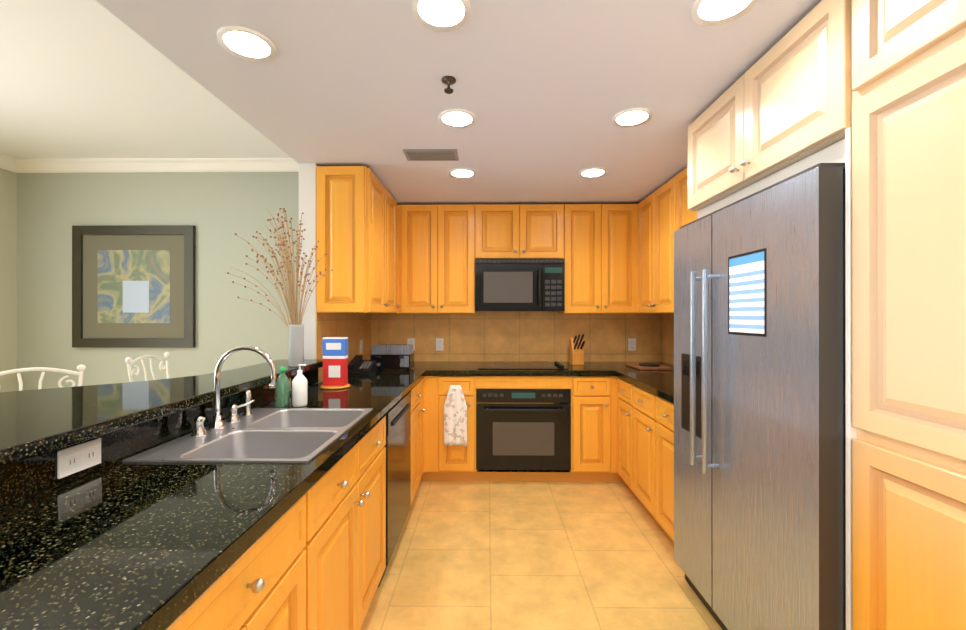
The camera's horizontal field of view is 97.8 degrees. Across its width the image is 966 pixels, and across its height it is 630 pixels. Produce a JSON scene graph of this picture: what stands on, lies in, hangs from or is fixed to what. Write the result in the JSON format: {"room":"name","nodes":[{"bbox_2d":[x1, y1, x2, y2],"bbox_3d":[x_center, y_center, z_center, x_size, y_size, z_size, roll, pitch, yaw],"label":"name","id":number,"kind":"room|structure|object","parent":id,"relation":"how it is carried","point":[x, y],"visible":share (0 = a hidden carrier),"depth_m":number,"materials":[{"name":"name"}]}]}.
{"room":"kitchen","nodes":[
{"label":"kitchen","id":0,"kind":"room"},
{"bbox_2d":[0,168,16,391],"bbox_3d":[-4.559,-0.132,0.732,0.150,2.950,6.570,0,0,1],"label":"wall","id":1,"kind":"structure","parent":0,"point":[8,271],"depth_m":3.95,"materials":[{"name":"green paint"}]},
{"bbox_2d":[0,154,15,172],"bbox_3d":[-4.436,-1.407,0.731,0.095,0.100,6.570,0,0,1],"label":"crown molding","id":2,"kind":"structure","parent":1,"relation":"attached to","point":[7,163],"depth_m":3.89,"materials":[{"name":"white wood"}]},
{"bbox_2d":[0,0,290,158],"bbox_3d":[-2.846,-1.532,0.713,3.275,0.150,6.570,0,0,1],"label":"ceiling","id":3,"kind":"structure","parent":0,"point":[86,79],"depth_m":2.83,"materials":[{"name":"white paint"}]},
{"bbox_2d":[1,163,322,508],"bbox_3d":[-1.136,0.185,2.272,0.110,2.320,3.410,0,0,1],"label":"wall","id":4,"kind":"structure","parent":0,"point":[307,189],"depth_m":2.71,"materials":[{"name":"white paint"}]},
{"bbox_2d":[316,312,371,381],"bbox_3d":[-1.064,0.201,3.336,0.008,0.470,1.260,0,0,1],"label":"tile backsplash","id":5,"kind":"structure","parent":4,"relation":"attached to","point":[357,327],"depth_m":3.32,"materials":[{"name":"beige tile"}]},
{"bbox_2d":[17,172,507,390],"bbox_3d":[-1.380,-0.129,4.055,6.430,2.950,0.150,0,0,1],"label":"wall","id":6,"kind":"structure","parent":0,"point":[218,210],"depth_m":4.00,"materials":[{"name":"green paint"}]},
{"bbox_2d":[72,225,195,347],"bbox_3d":[-3.301,-0.269,3.983,1.150,1.150,0.035,0,0,1],"label":"picture frame","id":7,"kind":"object","parent":6,"relation":"attached to","point":[133,286],"visible":1,"depth_m":3.98,"materials":[{"name":"brown metal"}]},
{"bbox_2d":[16,158,298,172],"bbox_3d":[-2.749,-1.404,3.949,3.155,0.100,0.095,0,0,1],"label":"crown molding","id":8,"kind":"structure","parent":6,"relation":"attached to","point":[128,165],"depth_m":3.94,"materials":[{"name":"white wood"}]},
{"bbox_2d":[372,311,659,361],"bbox_3d":[0.311,0.201,3.956,2.745,0.470,0.008,0,0,1],"label":"tile backsplash","id":9,"kind":"structure","parent":6,"relation":"attached to","point":[519,336],"depth_m":3.95,"materials":[{"name":"beige tile"}]},
{"bbox_2d":[660,313,673,364],"bbox_3d":[1.669,0.200,3.034,0.008,0.470,1.800,0,0,1],"label":"tile backsplash","id":10,"kind":"structure","parent":6,"relation":"attached to","point":[666,320],"depth_m":3.82,"materials":[{"name":"beige tile"}]},
{"bbox_2d":[96,0,821,204],"bbox_3d":[0.218,-1.292,0.677,2.855,0.630,6.570,0,0,1],"label":"ceiling","id":11,"kind":"structure","parent":0,"point":[545,92],"depth_m":1.75,"materials":[{"name":"white paint"}]},
{"bbox_2d":[217,26,275,61],"bbox_3d":[-0.848,-0.970,1.514,0.188,0.012,0.188,0,0,1],"label":"recessed light","id":12,"kind":"object","parent":11,"relation":"in","point":[244,43],"visible":0.96,"depth_m":1.50,"materials":[{"name":"white glass"}]},
{"bbox_2d":[402,149,458,160],"bbox_3d":[-0.312,-0.969,2.558,0.320,0.012,0.170,0,0,1],"label":"ceiling vent","id":13,"kind":"object","parent":11,"relation":"in","point":[431,154],"visible":1,"depth_m":2.54,"materials":[{"name":"grey metal"}]},
{"bbox_2d":[412,0,470,31],"bbox_3d":[-0.133,-0.970,1.342,0.188,0.012,0.188,0,0,1],"label":"recessed light","id":14,"kind":"object","parent":11,"relation":"in","point":[443,15],"visible":0.96,"depth_m":1.35,"materials":[{"name":"white glass"}]},
{"bbox_2d":[442,76,455,93],"bbox_3d":[-0.142,-0.951,1.746,0.060,0.050,0.058,0,0,1],"label":"sprinkler","id":15,"kind":"object","parent":11,"relation":"attached to","point":[448,81],"visible":1,"depth_m":1.74,"materials":[{"name":"brown metal"}]},
{"bbox_2d":[438,109,475,128],"bbox_3d":[-0.129,-0.969,2.086,0.188,0.012,0.188,0,0,1],"label":"recessed light","id":16,"kind":"object","parent":11,"relation":"in","point":[456,118],"visible":0.96,"depth_m":2.08,"materials":[{"name":"white glass"}]},
{"bbox_2d":[449,168,475,178],"bbox_3d":[-0.142,-0.969,2.886,0.188,0.012,0.188,0,0,1],"label":"recessed light","id":17,"kind":"object","parent":11,"relation":"in","point":[462,173],"visible":0.98,"depth_m":2.88,"materials":[{"name":"white glass"}]},
{"bbox_2d":[579,167,606,177],"bbox_3d":[0.750,-0.969,2.876,0.188,0.012,0.188,0,0,1],"label":"recessed light","id":18,"kind":"object","parent":11,"relation":"in","point":[596,172],"visible":0.98,"depth_m":2.86,"materials":[{"name":"white glass"}]},
{"bbox_2d":[612,108,652,127],"bbox_3d":[0.735,-0.969,2.076,0.188,0.012,0.188,0,0,1],"label":"recessed light","id":19,"kind":"object","parent":11,"relation":"in","point":[631,117],"visible":0.98,"depth_m":2.07,"materials":[{"name":"white glass"}]},
{"bbox_2d":[691,0,757,25],"bbox_3d":[0.753,-0.970,1.313,0.188,0.012,0.188,0,0,1],"label":"recessed light","id":20,"kind":"object","parent":11,"relation":"in","point":[710,12],"visible":0.92,"depth_m":1.34,"materials":[{"name":"white glass"}]},
{"bbox_2d":[360,481,722,629],"bbox_3d":[-1.419,1.393,0.694,6.430,0.100,6.870,0,0,1],"label":"floor","id":21,"kind":"structure","parent":0,"point":[517,555],"depth_m":2.26,"materials":[{"name":"tile"}]},
{"bbox_2d":[0,364,85,390],"bbox_3d":[-1.935,0.791,1.743,0.447,1.109,0.492,0,0,-36],"label":"bar stool","id":22,"kind":"object","parent":21,"relation":"on","point":[81,368],"visible":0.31,"depth_m":1.96,"materials":[{"name":"white metal"}]},
{"bbox_2d":[125,352,169,381],"bbox_3d":[-1.795,0.792,2.561,0.492,1.109,0.447,0,0,-6],"label":"bar stool","id":23,"kind":"object","parent":21,"relation":"on","point":[129,361],"visible":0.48,"depth_m":2.51,"materials":[{"name":"white metal"}]},
{"bbox_2d":[0,0,965,629],"bbox_3d":[-0.157,0.195,2.151,3.641,2.300,3.612,0,0,1],"label":"kitchen cabinets","id":24,"kind":"object","parent":21,"relation":"on","point":[180,504],"visible":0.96,"depth_m":1.22,"materials":[{"name":"brown wood"}]},
{"bbox_2d":[191,345,276,437],"bbox_3d":[-0.908,0.271,1.620,0.247,0.314,0.378,0,0,1],"label":"faucet","id":25,"kind":"object","parent":24,"relation":"on","point":[244,423],"depth_m":1.59,"materials":[{"name":"silver metal"}]},
{"bbox_2d":[122,408,372,462],"bbox_3d":[-0.784,0.524,1.587,0.550,0.191,0.700,0,0,1],"label":"sink","id":26,"kind":"object","parent":24,"relation":"in","point":[260,435],"depth_m":1.56,"materials":[{"name":"silver metal"}]},
{"bbox_2d":[227,208,332,366],"bbox_3d":[-1.154,-0.167,2.348,0.513,0.901,0.460,0,0,1],"label":"vase","id":27,"kind":"object","parent":24,"relation":"on","point":[296,345],"visible":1,"depth_m":2.33,"materials":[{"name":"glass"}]},
{"bbox_2d":[275,366,289,406],"bbox_3d":[-0.954,0.339,2.005,0.066,0.190,0.064,0,0,1],"label":"soap bottle","id":28,"kind":"object","parent":24,"relation":"on","point":[282,393],"visible":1,"depth_m":1.98,"materials":[{"name":"green plastic"}]},
{"bbox_2d":[292,364,306,406],"bbox_3d":[-0.874,0.333,2.009,0.068,0.201,0.066,0,0,1],"label":"soap bottle","id":29,"kind":"object","parent":24,"relation":"on","point":[299,389],"visible":1,"depth_m":1.99,"materials":[{"name":"white plastic"}]},
{"bbox_2d":[320,384,349,389],"bbox_3d":[-0.888,0.428,2.534,0.172,0.012,0.172,0,0,1],"label":"trivet","id":30,"kind":"object","parent":24,"relation":"on","point":[333,387],"visible":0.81,"depth_m":2.48,"materials":[{"name":"brown wood"}]},
{"bbox_2d":[323,337,347,385],"bbox_3d":[-0.888,0.278,2.534,0.132,0.286,0.062,0,0,1],"label":"box","id":31,"kind":"object","parent":30,"relation":"on","point":[335,361],"visible":1,"depth_m":2.50,"materials":[{"name":"red cardboard"}]},
{"bbox_2d":[0,361,673,629],"bbox_3d":[0.293,0.401,2.248,2.744,0.158,3.405,0,0,1],"label":"countertop","id":32,"kind":"structure","parent":24,"relation":"on","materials":[{"name":"black stone"}]},
{"bbox_2d":[348,355,376,373],"bbox_3d":[-0.951,0.373,3.130,0.240,0.123,0.314,0,0,1],"label":"phone","id":33,"kind":"object","parent":24,"relation":"on","point":[357,364],"visible":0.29,"depth_m":3.15,"materials":[{"name":"black plastic"}]},
{"bbox_2d":[370,344,413,369],"bbox_3d":[-0.723,0.336,3.361,0.310,0.197,0.192,0,0,1],"label":"toaster","id":34,"kind":"object","parent":24,"relation":"on","point":[393,356],"visible":0.98,"depth_m":3.29,"materials":[{"name":"black metal"}]},
{"bbox_2d":[378,391,410,586],"bbox_3d":[-0.495,0.915,2.389,0.079,0.860,0.620,0,0,1],"label":"dishwasher","id":35,"kind":"object","parent":24,"relation":"in","point":[398,418],"depth_m":2.31,"materials":[{"name":"black"}]},
{"bbox_2d":[444,385,466,445],"bbox_3d":[-0.214,0.781,3.272,0.181,0.470,0.026,0,0,1],"label":"hanging towel","id":36,"kind":"object","parent":24,"relation":"hanging from","point":[455,419],"visible":0.98,"depth_m":3.27,"materials":[{"name":"fabric"}]},
{"bbox_2d":[475,259,564,310],"bbox_3d":[0.314,-0.255,3.733,0.756,0.443,0.435,0,0,1],"label":"microwave","id":37,"kind":"object","parent":24,"relation":"in","point":[500,284],"depth_m":3.56,"materials":[{"name":"black metal"}]},
{"bbox_2d":[478,361,567,368],"bbox_3d":[0.323,0.422,3.657,0.725,0.028,0.555,0,0,1],"label":"cooktop","id":38,"kind":"object","parent":24,"relation":"in","point":[496,364],"depth_m":3.59,"materials":[{"name":"black glass"}]},
{"bbox_2d":[476,389,570,471],"bbox_3d":[0.321,0.915,3.500,0.745,0.661,0.478,0,0,1],"label":"oven","id":39,"kind":"object","parent":24,"relation":"in","point":[518,430],"depth_m":3.32,"materials":[{"name":"black metal"}]},
{"bbox_2d":[569,334,584,364],"bbox_3d":[0.831,0.300,3.695,0.100,0.271,0.249,0,0,1],"label":"knife block","id":40,"kind":"object","parent":24,"relation":"on","point":[576,351],"visible":1,"depth_m":3.67,"materials":[{"name":"brown wood"}]},
{"bbox_2d":[626,362,671,369],"bbox_3d":[1.369,0.425,3.542,0.260,0.019,0.430,0,0,1],"label":"cutting board","id":41,"kind":"object","parent":24,"relation":"on","point":[639,367],"visible":0.79,"depth_m":3.34,"materials":[{"name":"brown wood"}]},
{"bbox_2d":[638,363,659,366],"bbox_3d":[1.368,0.409,3.467,0.170,0.012,0.170,0,0,1],"label":"trivet","id":42,"kind":"object","parent":41,"relation":"on","point":[649,364],"visible":1,"depth_m":3.43,"materials":[{"name":"black"}]},
{"bbox_2d":[674,163,845,629],"bbox_3d":[1.272,0.453,1.656,0.762,1.783,0.931,0,0,1],"label":"refrigerator","id":43,"kind":"object","parent":21,"relation":"on","point":[759,483],"visible":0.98,"depth_m":1.41,"materials":[{"name":"silver metal"}]},
{"bbox_2d":[728,248,765,336],"bbox_3d":[0.955,-0.076,1.530,0.002,0.300,0.225,0,0,1],"label":"papers","id":44,"kind":"object","parent":43,"relation":"attached to","point":[747,293],"visible":1,"depth_m":1.52,"materials":[{"name":"white"}]}
]}

